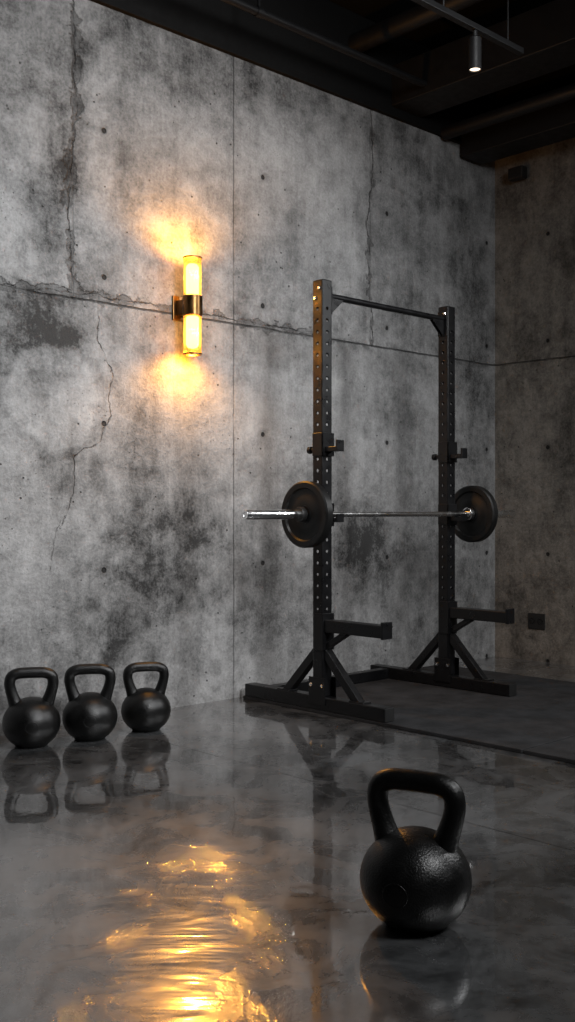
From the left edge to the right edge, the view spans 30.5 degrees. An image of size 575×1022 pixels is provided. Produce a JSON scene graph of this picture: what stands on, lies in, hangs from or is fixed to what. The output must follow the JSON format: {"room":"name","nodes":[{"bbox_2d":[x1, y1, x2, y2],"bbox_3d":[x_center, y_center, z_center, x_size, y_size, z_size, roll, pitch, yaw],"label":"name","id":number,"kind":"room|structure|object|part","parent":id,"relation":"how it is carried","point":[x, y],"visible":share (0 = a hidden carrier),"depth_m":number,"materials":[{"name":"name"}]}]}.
{"room":"gym","nodes":[
{"label":"gym","id":0,"kind":"room"},
{"bbox_2d":[0,0,494,735],"bbox_3d":[-1.501,-0.750,4.877,8.120,3.600,0.150,0,0,-43],"label":"wall","id":1,"kind":"structure","parent":0,"point":[131,464],"depth_m":5.78,"materials":[{"name":"concrete"}]},
{"bbox_2d":[172,255,202,355],"bbox_3d":[-0.523,-1.082,5.583,0.108,0.516,0.169,0,0,-43],"label":"wall sconce","id":2,"kind":"object","parent":1,"relation":"attached to","point":[188,308],"visible":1,"depth_m":5.53,"materials":[{"name":"gold metal"}]},
{"bbox_3d":[-0.547,-1.082,5.609,0.060,0.080,0.073,0,0,-43],"label":"mounting arm","id":3,"kind":"part","parent":2,"relation":"part of","materials":[{"name":"gold metal"}]},
{"bbox_3d":[-0.502,-1.221,5.561,0.068,0.174,0.068,0,0,-43],"label":"bulb","id":4,"kind":"part","parent":2,"relation":"part of","materials":[{"name":"white"}]},
{"bbox_3d":[-0.502,-0.943,5.561,0.068,0.174,0.068,0,0,-43],"label":"bulb","id":5,"kind":"part","parent":2,"relation":"part of","materials":[{"name":"white glass"}]},
{"bbox_2d":[90,0,495,144],"bbox_3d":[-1.491,-2.825,4.866,8.120,0.550,0.180,0,0,-43],"label":"ceiling beam","id":6,"kind":"structure","parent":1,"relation":"attached to","point":[219,25],"depth_m":6.26,"materials":[{"name":"black metal"}]},
{"bbox_2d":[461,99,574,163],"bbox_3d":[3.580,-2.570,4.947,0.240,0.240,6.670,0,0,-43],"label":"ceiling beam","id":7,"kind":"structure","parent":1,"relation":"attached to","point":[550,125],"depth_m":6.98,"materials":[{"name":"black metal"}]},
{"bbox_2d":[0,656,574,1021],"bbox_3d":[0.855,1.100,2.494,8.270,0.100,6.850,0,0,-43],"label":"floor","id":8,"kind":"structure","parent":0,"point":[204,866],"depth_m":2.99,"materials":[{"name":"concrete"}]},
{"bbox_2d":[2,667,60,748],"bbox_3d":[-1.146,0.874,4.715,0.255,0.352,0.255,0,0,23],"label":"kettlebell","id":9,"kind":"object","parent":8,"relation":"on","point":[30,722],"visible":1,"depth_m":4.65,"materials":[{"name":"black metal"}]},
{"bbox_3d":[-1.146,0.813,4.715,0.238,0.228,0.083,0,0,-14],"label":"handle","id":10,"kind":"part","parent":9,"relation":"part of","materials":[{"name":"black metal"}]},
{"bbox_2d":[62,664,117,740],"bbox_3d":[-0.911,0.877,4.857,0.251,0.346,0.251,0,0,18],"label":"kettlebell","id":11,"kind":"object","parent":8,"relation":"on","point":[87,716],"visible":1,"depth_m":4.79,"materials":[{"name":"black metal"}]},
{"bbox_3d":[-0.911,0.817,4.857,0.234,0.224,0.081,0,0,-10],"label":"handle","id":12,"kind":"part","parent":11,"relation":"part of","materials":[{"name":"black metal"}]},
{"bbox_2d":[121,662,170,731],"bbox_3d":[-0.679,0.887,5.053,0.237,0.326,0.237,0,0,-43],"label":"kettlebell","id":13,"kind":"object","parent":8,"relation":"on","point":[146,709],"visible":1,"depth_m":4.99,"materials":[{"name":"black metal"}]},
{"bbox_3d":[-0.679,0.830,5.053,0.221,0.212,0.077,0,0,-16],"label":"handle","id":14,"kind":"part","parent":13,"relation":"part of","materials":[{"name":"black metal"}]},
{"bbox_2d":[243,665,574,752],"bbox_3d":[1.019,1.041,5.825,1.755,0.018,1.835,0,0,-43],"label":"rubber mat","id":15,"kind":"object","parent":8,"relation":"on","point":[542,711],"visible":0.68,"depth_m":5.47,"materials":[{"name":"black rubber"}]},
{"bbox_2d":[245,279,516,722],"bbox_3d":[0.519,-0.084,5.879,1.135,2.232,1.038,0,0,-43],"label":"rack","id":16,"kind":"object","parent":15,"relation":"on","point":[321,687],"visible":0.94,"depth_m":5.72,"materials":[{"name":"black metal"}]},
{"bbox_3d":[0.153,0.932,5.457,0.006,0.140,0.120,0,0,-43],"label":"plate","id":17,"kind":"part","parent":16,"relation":"part of","materials":[{"name":"black metal"}]},
{"bbox_3d":[0.210,0.932,5.511,0.006,0.140,0.120,0,0,-43],"label":"plate","id":18,"kind":"part","parent":16,"relation":"part of","materials":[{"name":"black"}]},
{"bbox_3d":[0.329,0.625,5.328,0.086,0.190,0.470,0,0,-43],"label":"safety arm","id":19,"kind":"part","parent":16,"relation":"part of","materials":[{"name":"black metal"}]},
{"bbox_2d":[242,507,515,521],"bbox_3d":[0.596,0.018,5.759,2.200,0.076,0.076,0,0,-43],"label":"barbell","id":20,"kind":"object","parent":16,"relation":"on","point":[300,514],"visible":0.76,"depth_m":5.51,"materials":[{"name":"silver metal"}]},
{"bbox_2d":[281,481,332,547],"bbox_3d":[0.096,0.018,5.286,0.048,0.336,0.336,0,0,-43],"label":"weight plate","id":21,"kind":"object","parent":20,"relation":"on","point":[310,495],"visible":0.87,"depth_m":5.25,"materials":[{"name":"black metal"}]},
{"bbox_2d":[455,486,497,541],"bbox_3d":[1.096,0.018,6.232,0.048,0.336,0.336,0,0,-43],"label":"weight plate","id":22,"kind":"object","parent":20,"relation":"on","point":[478,498],"visible":0.82,"depth_m":6.19,"materials":[{"name":"black metal"}]},
{"bbox_3d":[0.909,0.932,6.172,0.006,0.140,0.120,0,0,-43],"label":"plate","id":23,"kind":"part","parent":16,"relation":"part of","materials":[{"name":"black metal"}]},
{"bbox_3d":[0.966,0.932,6.226,0.006,0.140,0.120,0,0,-43],"label":"plate","id":24,"kind":"part","parent":16,"relation":"part of","materials":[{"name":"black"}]},
{"bbox_3d":[1.085,0.625,6.043,0.086,0.190,0.470,0,0,-43],"label":"safety arm","id":25,"kind":"part","parent":16,"relation":"part of","materials":[{"name":"black metal"}]},
{"bbox_2d":[360,768,471,934],"bbox_3d":[0.326,0.855,2.682,0.284,0.390,0.284,0,0,-15],"label":"kettlebell","id":26,"kind":"object","parent":8,"relation":"on","point":[417,880],"visible":1,"depth_m":2.61,"materials":[{"name":"black metal"}]},
{"bbox_3d":[0.326,0.786,2.682,0.265,0.254,0.092,0,0,28],"label":"handle","id":27,"kind":"part","parent":26,"relation":"part of","materials":[{"name":"black metal"}]},
{"bbox_2d":[524,736,574,763],"bbox_3d":[2.276,1.041,4.495,1.755,0.018,1.805,0,0,-43],"label":"rubber mat","id":28,"kind":"object","parent":8,"relation":"on","point":[563,750],"visible":1,"depth_m":4.54,"materials":[{"name":"black rubber"}]},
{"bbox_2d":[329,0,553,49],"bbox_3d":[0.855,-3.150,2.494,8.270,0.100,6.850,0,0,-43],"label":"ceiling","id":29,"kind":"structure","parent":0,"point":[486,13],"depth_m":6.56,"materials":[{"name":"black paint"}]},
{"bbox_2d":[221,0,426,87],"bbox_3d":[-1.669,-2.871,4.202,6.950,0.458,0.055,0,0,-43],"label":"ceiling pipe","id":30,"kind":"object","parent":29,"relation":"hanging from","point":[257,11],"visible":1,"depth_m":5.95,"materials":[{"name":"black metal"}]},
{"bbox_2d":[348,0,482,52],"bbox_3d":[2.708,-2.962,4.123,0.150,0.275,6.670,0,0,-43],"label":"ceiling pipe","id":31,"kind":"object","parent":29,"relation":"hanging from","point":[413,18],"visible":0.73,"depth_m":6.23,"materials":[{"name":"black metal"}]},
{"bbox_2d":[412,0,523,72],"bbox_3d":[-0.693,-2.645,3.694,5.270,0.910,0.064,0,0,-43],"label":"track light","id":32,"kind":"object","parent":29,"relation":"hanging from","point":[475,41],"visible":1,"depth_m":5.21,"materials":[{"name":"black paint"}]},
{"bbox_3d":[1.135,-2.757,5.422,0.010,0.685,0.010,0,0,-43],"label":"hanging rod","id":33,"kind":"part","parent":32,"relation":"part of","materials":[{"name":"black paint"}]},
{"bbox_2d":[392,0,574,116],"bbox_3d":[3.071,-2.740,4.466,0.300,0.260,6.670,0,0,-43],"label":"ceiling beam","id":34,"kind":"structure","parent":29,"relation":"attached to","point":[546,32],"depth_m":6.30,"materials":[{"name":"black metal"}]},
{"bbox_2d":[441,83,574,139],"bbox_3d":[3.362,-2.807,4.741,0.112,0.586,6.670,0,0,-43],"label":"ceiling pipe","id":35,"kind":"object","parent":29,"relation":"hanging from","point":[565,93],"visible":1,"depth_m":6.74,"materials":[{"name":"black metal"}]},
{"bbox_2d":[496,64,574,108],"bbox_3d":[3.856,-2.825,5.208,0.180,0.550,6.670,0,0,-43],"label":"ceiling beam","id":36,"kind":"structure","parent":29,"relation":"attached to","point":[565,76],"depth_m":7.32,"materials":[{"name":"black metal"}]},
{"bbox_2d":[495,138,574,665],"bbox_3d":[3.805,-0.750,5.284,0.150,3.600,6.850,0,0,-43],"label":"wall","id":37,"kind":"structure","parent":0,"point":[535,215],"depth_m":7.36,"materials":[{"name":"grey concrete"}]},
{"bbox_2d":[508,165,526,181],"bbox_3d":[1.625,-2.373,7.414,0.090,0.085,0.120,0,0,-43],"label":"wall speaker","id":38,"kind":"object","parent":37,"relation":"attached to","point":[517,173],"visible":1,"depth_m":7.38,"materials":[{"name":"black plastic"}]},
{"bbox_2d":[528,613,544,629],"bbox_3d":[1.738,0.770,7.351,0.013,0.110,0.135,0,0,-43],"label":"wall outlet","id":39,"kind":"object","parent":37,"relation":"attached to","point":[535,620],"visible":1,"depth_m":7.35,"materials":[{"name":"black plastic"}]}
]}

